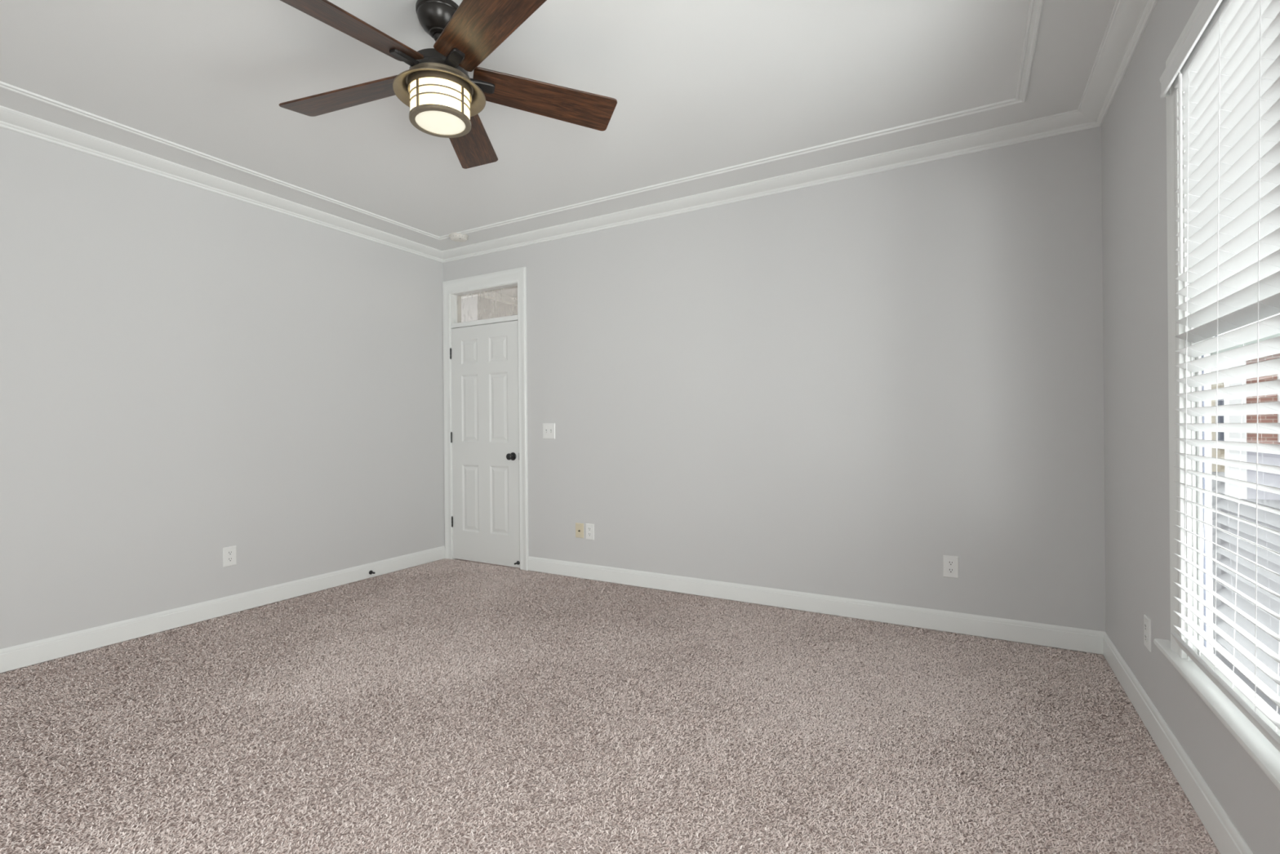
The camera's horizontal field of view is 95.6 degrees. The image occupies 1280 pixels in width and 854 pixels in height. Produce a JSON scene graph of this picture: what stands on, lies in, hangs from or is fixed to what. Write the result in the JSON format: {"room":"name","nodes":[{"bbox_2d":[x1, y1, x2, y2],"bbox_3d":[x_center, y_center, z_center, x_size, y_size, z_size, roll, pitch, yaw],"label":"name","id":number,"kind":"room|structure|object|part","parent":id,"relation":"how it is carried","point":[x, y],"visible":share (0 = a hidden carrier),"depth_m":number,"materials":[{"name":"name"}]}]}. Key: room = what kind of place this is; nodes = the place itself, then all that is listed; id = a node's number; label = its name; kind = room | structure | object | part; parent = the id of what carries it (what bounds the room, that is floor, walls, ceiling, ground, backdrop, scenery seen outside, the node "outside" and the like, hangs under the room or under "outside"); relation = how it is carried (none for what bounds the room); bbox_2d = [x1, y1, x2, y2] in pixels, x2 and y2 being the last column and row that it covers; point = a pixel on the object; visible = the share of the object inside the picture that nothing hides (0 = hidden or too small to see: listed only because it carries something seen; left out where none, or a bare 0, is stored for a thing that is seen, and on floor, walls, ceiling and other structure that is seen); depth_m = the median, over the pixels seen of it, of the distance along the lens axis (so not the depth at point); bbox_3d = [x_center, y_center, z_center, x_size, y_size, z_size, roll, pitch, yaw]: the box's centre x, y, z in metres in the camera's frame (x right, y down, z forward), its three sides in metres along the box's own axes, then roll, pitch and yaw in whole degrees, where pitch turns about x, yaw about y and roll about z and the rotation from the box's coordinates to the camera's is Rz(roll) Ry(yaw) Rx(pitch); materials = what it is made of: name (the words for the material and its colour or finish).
{"room":"empty bedroom","nodes":[
{"label":"empty bedroom","id":0,"kind":"room"},
{"bbox_2d":[0,127,444,674],"bbox_3d":[-3.132,-0.152,2.873,0.140,2.847,5.390,0,0,29],"label":"wall","id":1,"kind":"structure","parent":0,"point":[188,374],"depth_m":3.47,"materials":[{"name":"grey paint"}]},
{"bbox_2d":[0,105,443,262],"bbox_3d":[-3.001,-1.485,2.872,0.108,0.063,5.250,0,0,29],"label":"crown molding","id":2,"kind":"structure","parent":1,"relation":"attached to","point":[11,119],"depth_m":3.45,"materials":[{"name":"white paint"}]},
{"bbox_2d":[0,545,444,672],"bbox_3d":[-3.024,1.125,2.889,0.013,0.111,5.232,0,0,29],"label":"baseboard","id":3,"kind":"structure","parent":1,"relation":"attached to","point":[20,655],"depth_m":3.47,"materials":[{"name":"white paint"}]},
{"bbox_2d":[222,545,236,567],"bbox_3d":[-2.591,0.817,3.666,0.008,0.121,0.076,0,0,29],"label":"wall outlet","id":4,"kind":"object","parent":1,"relation":"attached to","point":[229,553],"visible":1,"depth_m":3.66,"materials":[{"name":"white plastic"}]},
{"bbox_2d":[226,556,233,561],"bbox_3d":[-2.588,0.837,3.665,0.002,0.027,0.034,0,0,29],"label":"receptacle","id":5,"kind":"object","parent":4,"relation":"attached to","point":[228,558],"depth_m":3.66,"materials":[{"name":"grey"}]},
{"bbox_2d":[226,550,233,555],"bbox_3d":[-2.589,0.796,3.665,0.002,0.027,0.034,0,0,29],"label":"receptacle","id":6,"kind":"object","parent":4,"relation":"attached to","point":[228,552],"depth_m":3.66,"materials":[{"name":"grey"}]},
{"bbox_2d":[461,296,517,322],"bbox_3d":[-1.951,-0.165,8.591,2.300,2.847,3.500,0,0,29],"label":"wall","id":7,"kind":"structure","parent":0,"point":[473,308],"depth_m":6.61,"materials":[{"name":"grey paint"}]},
{"bbox_2d":[461,291,517,306],"bbox_3d":[-1.942,-1.497,8.517,2.408,0.063,3.608,0,0,29],"label":"crown molding","id":8,"kind":"structure","parent":7,"relation":"attached to","point":[492,295],"depth_m":6.71,"materials":[{"name":"white paint"}]},
{"bbox_2d":[0,0,1115,298],"bbox_3d":[-1.188,-1.563,4.487,7.922,0.060,10.126,0,0,29],"label":"ceiling","id":9,"kind":"structure","parent":0,"point":[698,86],"depth_m":2.63,"materials":[{"name":"white paint"}]},
{"bbox_2d":[0,80,439,239],"bbox_3d":[-2.735,-1.513,2.721,0.045,0.012,4.574,0,0,29],"label":"trim","id":10,"kind":"structure","parent":9,"relation":"attached to","point":[3,85],"depth_m":3.17,"materials":[{"name":"white paint"}]},
{"bbox_2d":[279,0,617,168],"bbox_3d":[-0.763,-1.328,2.120,1.305,0.416,1.269,0,0,29],"label":"ceiling fan","id":11,"kind":"object","parent":9,"relation":"hanging from","point":[443,101],"visible":1,"depth_m":2.09,"materials":[{"name":"brown wood"}]},
{"bbox_3d":[-1.114,-1.280,2.246,0.550,0.008,0.176,-4,14,15],"label":"blade","id":12,"kind":"part","parent":11,"relation":"part of","materials":[{"name":"brown wood"}]},
{"bbox_3d":[-0.952,-1.281,1.817,0.176,0.008,0.550,17,12,31],"label":"blade","id":13,"kind":"part","parent":11,"relation":"part of","materials":[{"name":"brown wood"}]},
{"bbox_3d":[-0.738,-1.250,2.143,0.325,0.054,0.325,0,0,29],"label":"lamp shade","id":14,"kind":"part","parent":11,"relation":"part of","materials":[{"name":"grey metal"}]},
{"bbox_3d":[-0.737,-1.192,2.143,0.208,0.126,0.208,0,0,29],"label":"lamp shade","id":15,"kind":"part","parent":11,"relation":"part of","materials":[{"name":"beige glass"}]},
{"bbox_3d":[-0.736,-1.126,2.143,0.204,0.005,0.204,0,0,29],"label":"glass","id":16,"kind":"part","parent":11,"relation":"part of","materials":[{"name":"beige glass"}]},
{"bbox_3d":[-0.757,-1.283,2.532,0.176,0.008,0.550,-15,-2,-3],"label":"blade","id":17,"kind":"part","parent":11,"relation":"part of","materials":[{"name":"brown wood"}]},
{"bbox_3d":[-0.494,-1.285,1.839,0.176,0.008,0.550,18,-9,-38],"label":"blade","id":18,"kind":"part","parent":11,"relation":"part of","materials":[{"name":"brown wood"}]},
{"bbox_3d":[-0.373,-1.286,2.281,0.550,0.008,0.176,3,-16,-21],"label":"blade","id":19,"kind":"part","parent":11,"relation":"part of","materials":[{"name":"brown wood"}]},
{"bbox_2d":[448,232,468,242],"bbox_3d":[-1.450,-1.511,4.641,0.150,0.040,0.150,0,0,29],"label":"smoke detector","id":20,"kind":"object","parent":9,"relation":"attached to","point":[455,237],"visible":1,"depth_m":4.60,"materials":[{"name":"white plastic"}]},
{"bbox_2d":[439,97,1022,239],"bbox_3d":[0.094,-1.538,3.726,3.986,0.012,0.045,0,0,29],"label":"trim","id":21,"kind":"structure","parent":9,"relation":"attached to","point":[1012,101],"depth_m":3.35,"materials":[{"name":"white paint"}]},
{"bbox_2d":[1015,0,1044,102],"bbox_3d":[0.698,-1.542,0.786,0.045,0.012,4.574,0,0,29],"label":"trim","id":22,"kind":"structure","parent":9,"relation":"attached to","point":[1035,9],"depth_m":2.36,"materials":[{"name":"white paint"}]},
{"bbox_2d":[0,558,1220,853],"bbox_3d":[-0.969,1.207,1.798,4.702,0.093,5.390,0,0,29],"label":"floor","id":23,"kind":"structure","parent":0,"point":[442,706],"depth_m":2.20,"materials":[{"name":"beige carpet"}]},
{"bbox_2d":[443,126,1105,654],"bbox_3d":[0.313,-0.183,4.093,4.942,2.847,0.120,0,0,29],"label":"wall","id":24,"kind":"structure","parent":0,"point":[846,388],"depth_m":3.50,"materials":[{"name":"grey paint"}]},
{"bbox_2d":[442,266,528,570],"bbox_3d":[-1.316,-0.064,4.975,0.951,2.468,0.184,0,0,29],"label":"door","id":25,"kind":"structure","parent":24,"relation":"in","point":[485,364],"depth_m":4.94,"materials":[{"name":"white paint"}]},
{"bbox_3d":[-1.311,-1.048,4.998,0.769,0.261,0.022,0,0,29],"label":"transom frame","id":26,"kind":"part","parent":25,"relation":"part of","materials":[{"name":"white paint"}]},
{"bbox_3d":[-1.063,0.243,4.765,0.066,0.066,0.063,0,0,29],"label":"knob","id":27,"kind":"part","parent":25,"relation":"part of","materials":[{"name":"black metal"}]},
{"bbox_2d":[542,422,555,439],"bbox_3d":[-0.727,0.032,4.600,0.120,0.124,0.019,0,0,29],"label":"light switch","id":28,"kind":"object","parent":24,"relation":"attached to","point":[548,428],"visible":1,"depth_m":4.60,"materials":[{"name":"white plastic"}]},
{"bbox_2d":[575,522,583,537],"bbox_3d":[-0.467,0.796,4.461,0.076,0.112,0.015,0,0,29],"label":"cable plate","id":29,"kind":"object","parent":24,"relation":"attached to","point":[579,526],"visible":1,"depth_m":4.46,"materials":[{"name":"beige plastic"}]},
{"bbox_2d":[586,523,594,539],"bbox_3d":[-0.382,0.797,4.416,0.076,0.121,0.008,0,0,29],"label":"wall outlet","id":30,"kind":"object","parent":24,"relation":"attached to","point":[589,527],"visible":1,"depth_m":4.41,"materials":[{"name":"white plastic"}]},
{"bbox_2d":[442,109,1101,262],"bbox_3d":[0.245,-1.514,3.993,4.662,0.063,0.108,0,0,29],"label":"crown molding","id":31,"kind":"structure","parent":24,"relation":"attached to","point":[1073,121],"depth_m":3.54,"materials":[{"name":"white paint"}]},
{"bbox_2d":[527,555,1104,653],"bbox_3d":[0.707,1.092,3.801,3.708,0.111,0.013,0,0,29],"label":"baseboard","id":32,"kind":"structure","parent":24,"relation":"attached to","point":[1020,631],"depth_m":3.49,"materials":[{"name":"white paint"}]},
{"bbox_2d":[942,555,958,577],"bbox_3d":[1.729,0.777,3.226,0.076,0.121,0.008,0,0,29],"label":"wall outlet","id":33,"kind":"object","parent":24,"relation":"attached to","point":[950,563],"visible":1,"depth_m":3.22,"materials":[{"name":"white plastic"}]},
{"bbox_2d":[946,560,954,565],"bbox_3d":[1.727,0.757,3.224,0.034,0.027,0.002,0,0,29],"label":"receptacle","id":34,"kind":"object","parent":33,"relation":"attached to","point":[948,562],"depth_m":3.22,"materials":[{"name":"grey plastic"}]},
{"bbox_2d":[947,568,954,573],"bbox_3d":[1.728,0.798,3.224,0.034,0.027,0.002,0,0,29],"label":"receptacle","id":35,"kind":"object","parent":33,"relation":"attached to","point":[949,570],"depth_m":3.22,"materials":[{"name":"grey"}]},
{"bbox_2d":[1101,0,1279,853],"bbox_3d":[1.014,-0.188,0.535,0.055,2.847,5.390,0,0,29],"label":"wall","id":36,"kind":"structure","parent":0,"point":[1134,126],"depth_m":2.21,"materials":[{"name":"grey paint"}]},
{"bbox_2d":[1077,0,1158,125],"bbox_3d":[0.965,-1.519,0.635,0.108,0.063,5.250,0,0,29],"label":"crown molding","id":37,"kind":"structure","parent":36,"relation":"attached to","point":[1128,21],"depth_m":2.38,"materials":[{"name":"white paint"}]},
{"bbox_2d":[1143,613,1151,652],"bbox_3d":[1.930,0.782,2.208,0.008,0.121,0.076,0,0,29],"label":"wall outlet","id":38,"kind":"object","parent":36,"relation":"attached to","point":[1147,621],"visible":1,"depth_m":2.20,"materials":[{"name":"white plastic"}]},
{"bbox_2d":[1144,633,1147,642],"bbox_3d":[1.927,0.803,2.210,0.002,0.027,0.034,0,0,29],"label":"receptacle","id":39,"kind":"object","parent":38,"relation":"attached to","point":[1145,634],"depth_m":2.21,"materials":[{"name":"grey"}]},
{"bbox_2d":[1144,622,1147,631],"bbox_3d":[1.927,0.762,2.210,0.002,0.027,0.034,0,0,29],"label":"receptacle","id":40,"kind":"object","parent":38,"relation":"attached to","point":[1145,624],"depth_m":2.21,"materials":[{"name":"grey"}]},
{"bbox_2d":[1102,631,1253,853],"bbox_3d":[1.030,1.090,0.613,0.013,0.111,5.250,0,0,29],"label":"baseboard","id":41,"kind":"structure","parent":36,"relation":"attached to","point":[1225,836],"depth_m":1.84,"materials":[{"name":"white paint"}]},
{"bbox_2d":[1153,0,1279,790],"bbox_3d":[1.351,-0.201,1.146,0.124,1.987,1.886,0,0,29],"label":"window","id":42,"kind":"structure","parent":36,"relation":"in","point":[1267,757],"depth_m":1.80,"materials":[{"name":"white paint"}]},
{"bbox_3d":[1.325,-0.232,1.164,0.020,1.924,1.679,0,0,29],"label":"casing","id":43,"kind":"part","parent":42,"relation":"part of","materials":[{"name":"white paint"}]},
{"bbox_3d":[1.348,0.741,1.153,0.099,0.021,1.886,0,0,29],"label":"sill","id":44,"kind":"part","parent":42,"relation":"part of","materials":[{"name":"white paint"}]},
{"bbox_2d":[1159,0,1279,751],"bbox_3d":[1.327,-0.214,1.160,0.074,1.818,1.608,0,0,29],"label":"window blind","id":45,"kind":"object","parent":42,"relation":"attached to","point":[1226,63],"visible":1,"depth_m":1.47,"materials":[{"name":"white plastic"}]},
{"bbox_3d":[1.637,-0.194,1.704,0.068,1.727,0.005,0,0,29],"label":"ladder cord","id":46,"kind":"part","parent":45,"relation":"part of","materials":[{"name":"white fabric"}]},
{"bbox_3d":[1.320,0.670,1.172,0.012,0.052,1.489,-32,-15,26],"label":"rail","id":47,"kind":"part","parent":45,"relation":"part of","materials":[{"name":"white plastic"}]},
{"bbox_3d":[1.518,-0.193,1.494,0.068,1.727,0.005,0,0,29],"label":"ladder cord","id":48,"kind":"part","parent":45,"relation":"part of","materials":[{"name":"white fabric"}]},
{"bbox_3d":[1.400,-0.191,1.283,0.068,1.727,0.005,0,0,29],"label":"ladder cord","id":49,"kind":"part","parent":45,"relation":"part of","materials":[{"name":"white fabric"}]},
{"bbox_3d":[1.564,0.239,1.487,0.028,0.976,0.692,0,0,29],"label":"sash","id":50,"kind":"part","parent":42,"relation":"part of","materials":[{"name":"white paint"}]},
{"bbox_3d":[1.583,-0.651,1.472,0.028,0.882,0.692,0,0,29],"label":"sash","id":51,"kind":"part","parent":42,"relation":"part of","materials":[{"name":"white paint"}]},
{"label":"outside","id":52,"kind":"structure","parent":0,"visible":0},
{"bbox_2d":[1211,471,1279,715],"bbox_3d":[7.257,1.538,5.858,65.000,0.200,70.000,0,0,29],"label":"ground","id":53,"kind":"structure","parent":52,"point":[1268,559],"depth_m":5.62,"materials":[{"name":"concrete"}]},
{"bbox_2d":[1210,367,1224,471],"bbox_3d":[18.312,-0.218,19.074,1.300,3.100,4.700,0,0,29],"label":"house","id":54,"kind":"structure","parent":53,"relation":"on","point":[1220,419],"depth_m":17.36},
{"bbox_3d":[17.359,-0.208,17.344,0.140,1.580,0.010,0,0,29],"label":"pane","id":55,"kind":"part","parent":54,"relation":"part of","materials":[{"name":"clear glass"}]},
{"bbox_2d":[1223,353,1279,499],"bbox_3d":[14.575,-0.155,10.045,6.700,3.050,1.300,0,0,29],"label":"brick house","id":56,"kind":"structure","parent":53,"relation":"on","point":[1270,479],"depth_m":11.24,"materials":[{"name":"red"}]},
{"bbox_3d":[11.686,-0.030,11.388,0.245,2.850,0.240,0,0,29],"label":"corner post","id":57,"kind":"part","parent":56,"relation":"part of","materials":[{"name":"white"}]}
]}

